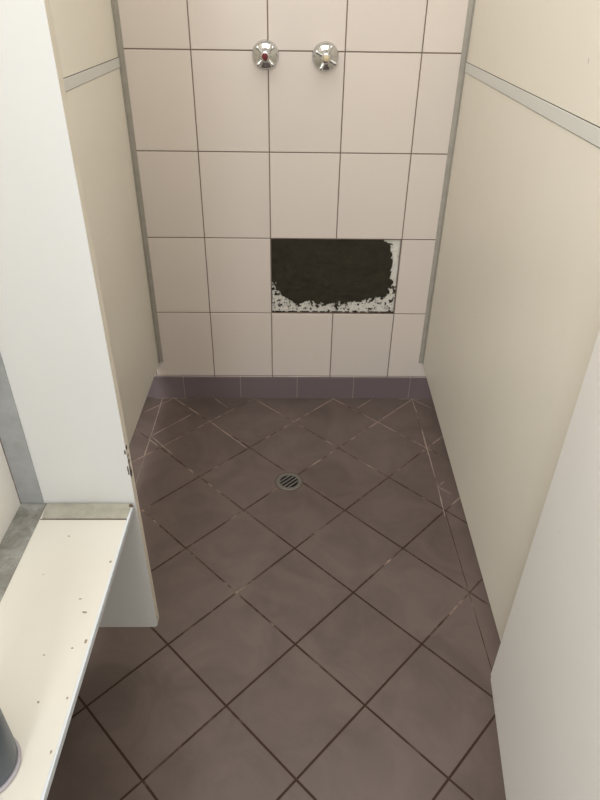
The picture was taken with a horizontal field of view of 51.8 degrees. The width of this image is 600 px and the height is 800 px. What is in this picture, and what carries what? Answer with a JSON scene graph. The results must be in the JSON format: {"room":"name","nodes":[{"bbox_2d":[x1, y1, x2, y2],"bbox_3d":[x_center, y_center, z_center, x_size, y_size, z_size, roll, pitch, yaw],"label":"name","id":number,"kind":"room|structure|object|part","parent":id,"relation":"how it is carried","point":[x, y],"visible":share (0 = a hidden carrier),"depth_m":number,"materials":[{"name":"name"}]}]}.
{"room":"shower stall","nodes":[
{"label":"shower stall","id":0,"kind":"room"},
{"bbox_2d":[0,397,505,799],"bbox_3d":[-0.026,1.036,0.729,2.600,0.120,3.800,0,34,-1],"label":"floor","id":1,"kind":"structure","parent":0,"point":[335,636],"depth_m":1.40,"materials":[{"name":"brown tile"}]},
{"bbox_2d":[0,442,20,542],"bbox_3d":[-0.468,0.166,0.112,0.018,2.000,1.550,0,34,-1],"label":"wall panel","id":2,"kind":"object","parent":1,"relation":"on","point":[10,504],"visible":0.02,"depth_m":1.00,"materials":[{"name":"laminate"}]},
{"bbox_2d":[0,503,133,799],"bbox_3d":[-0.372,0.651,0.469,0.191,0.145,1.502,0,34,-1],"label":"bench","id":3,"kind":"object","parent":2,"relation":"attached to","point":[59,561],"visible":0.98,"depth_m":0.87,"materials":[{"name":"laminate"}]},
{"bbox_2d":[0,708,21,792],"bbox_3d":[-0.354,0.333,0.642,0.077,0.200,0.077,0,34,-1],"label":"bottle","id":4,"kind":"object","parent":3,"relation":"on","point":[10,750],"visible":1,"depth_m":0.68,"materials":[{"name":"grey plastic"}]},
{"bbox_2d":[275,472,302,490],"bbox_3d":[-0.032,0.239,1.814,0.084,0.002,0.084,0,34,-1],"label":"floor drain","id":5,"kind":"object","parent":1,"relation":"on","point":[288,481],"visible":1,"depth_m":1.81,"materials":[{"name":"silver metal"}]},
{"bbox_2d":[118,0,468,376],"bbox_3d":[-0.033,-0.994,1.611,2.600,2.520,0.120,0,34,-1],"label":"wall","id":6,"kind":"structure","parent":0,"point":[235,156],"depth_m":1.75,"materials":[{"name":"beige tile"}]},
{"bbox_2d":[49,0,158,444],"bbox_3d":[-0.473,-0.618,1.166,0.018,1.865,1.023,0,34,-1],"label":"wall","id":7,"kind":"structure","parent":6,"relation":"attached to","point":[84,29],"depth_m":1.53,"materials":[{"name":"beige paint"}]},
{"bbox_2d":[0,0,158,626],"bbox_3d":[-0.371,-0.325,0.734,0.194,1.870,0.020,0,34,-1],"label":"panel","id":8,"kind":"object","parent":7,"relation":"attached to","point":[63,436],"visible":0.98,"depth_m":0.87,"materials":[{"name":"white laminate"}]},
{"bbox_2d":[111,0,162,362],"bbox_3d":[-0.461,-0.901,1.587,0.014,1.859,0.013,0,34,-1],"label":"trim","id":9,"kind":"structure","parent":6,"relation":"attached to","point":[114,3],"depth_m":1.75,"materials":[{"name":"metal"}]},
{"bbox_2d":[252,39,278,69],"bbox_3d":[-0.089,-0.882,1.583,0.070,0.070,0.048,0,34,-1],"label":"tap","id":10,"kind":"object","parent":6,"relation":"attached to","point":[265,54],"visible":1,"depth_m":1.58,"materials":[{"name":"silver metal"}]},
{"bbox_3d":[-0.103,-0.864,1.580,0.022,0.022,0.011,0,34,-1],"label":"handle arm","id":11,"kind":"part","parent":10,"relation":"part of","materials":[{"name":"silver metal"}]},
{"bbox_3d":[-0.103,-0.887,1.565,0.022,0.022,0.011,0,34,-1],"label":"handle arm","id":12,"kind":"part","parent":10,"relation":"part of","materials":[{"name":"silver metal"}]},
{"bbox_3d":[-0.075,-0.864,1.581,0.022,0.022,0.011,0,34,-1],"label":"handle arm","id":13,"kind":"part","parent":10,"relation":"part of","materials":[{"name":"silver metal"}]},
{"bbox_3d":[-0.075,-0.887,1.565,0.022,0.022,0.011,0,34,-1],"label":"handle arm","id":14,"kind":"part","parent":10,"relation":"part of","materials":[{"name":"silver metal"}]},
{"bbox_2d":[147,376,431,398],"bbox_3d":[-0.046,-0.044,2.166,2.600,0.083,0.009,0,34,-1],"label":"baseboard","id":15,"kind":"structure","parent":6,"relation":"attached to","point":[161,386],"depth_m":2.16,"materials":[{"name":"tile"}]},
{"bbox_2d":[183,376,410,397],"bbox_3d":[-0.046,-0.044,2.167,2.600,0.082,0.007,0,34,-1],"label":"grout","id":16,"kind":"structure","parent":6,"relation":"attached to","point":[183,376],"depth_m":2.16,"materials":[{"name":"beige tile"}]},
{"bbox_2d":[312,41,338,71],"bbox_3d":[0.066,-0.880,1.587,0.070,0.070,0.048,0,34,-1],"label":"tap","id":17,"kind":"object","parent":6,"relation":"attached to","point":[325,55],"visible":1,"depth_m":1.58,"materials":[{"name":"silver metal"}]},
{"bbox_3d":[0.049,-0.881,1.571,0.024,0.019,0.011,0,34,-1],"label":"handle arm","id":18,"kind":"part","parent":17,"relation":"part of","materials":[{"name":"silver metal"}]},
{"bbox_3d":[0.057,-0.859,1.586,0.019,0.024,0.011,0,34,-1],"label":"handle arm","id":19,"kind":"part","parent":17,"relation":"part of","materials":[{"name":"silver metal"}]},
{"bbox_3d":[0.076,-0.888,1.567,0.019,0.024,0.011,0,34,-1],"label":"handle arm","id":20,"kind":"part","parent":17,"relation":"part of","materials":[{"name":"silver metal"}]},
{"bbox_3d":[0.084,-0.866,1.582,0.024,0.019,0.011,0,34,-1],"label":"handle arm","id":21,"kind":"part","parent":17,"relation":"part of","materials":[{"name":"silver metal"}]},
{"bbox_2d":[271,239,400,312],"bbox_3d":[0.109,-0.388,1.951,0.396,0.246,0.008,0,34,-1],"label":"mortar patch","id":22,"kind":"object","parent":6,"relation":"attached to","point":[309,275],"visible":1,"depth_m":1.95,"materials":[{"name":"black concrete"}]},
{"bbox_2d":[423,0,599,640],"bbox_3d":[0.415,-0.260,0.652,0.019,1.865,2.298,1,34,1],"label":"wall","id":23,"kind":"structure","parent":6,"relation":"attached to","point":[513,330],"depth_m":1.18,"materials":[{"name":"beige paint"}]},
{"bbox_2d":[419,0,475,363],"bbox_3d":[0.427,-0.897,1.602,0.014,1.859,0.013,0,34,-1],"label":"trim","id":24,"kind":"structure","parent":23,"relation":"attached to","point":[471,4],"depth_m":1.76,"materials":[{"name":"metal"}]},
{"bbox_2d":[491,330,599,799],"bbox_3d":[0.341,-0.075,0.385,0.029,1.850,0.645,5,34,6],"label":"door","id":25,"kind":"structure","parent":23,"relation":"in","point":[545,674],"depth_m":0.80,"materials":[{"name":"laminate"}]}
]}

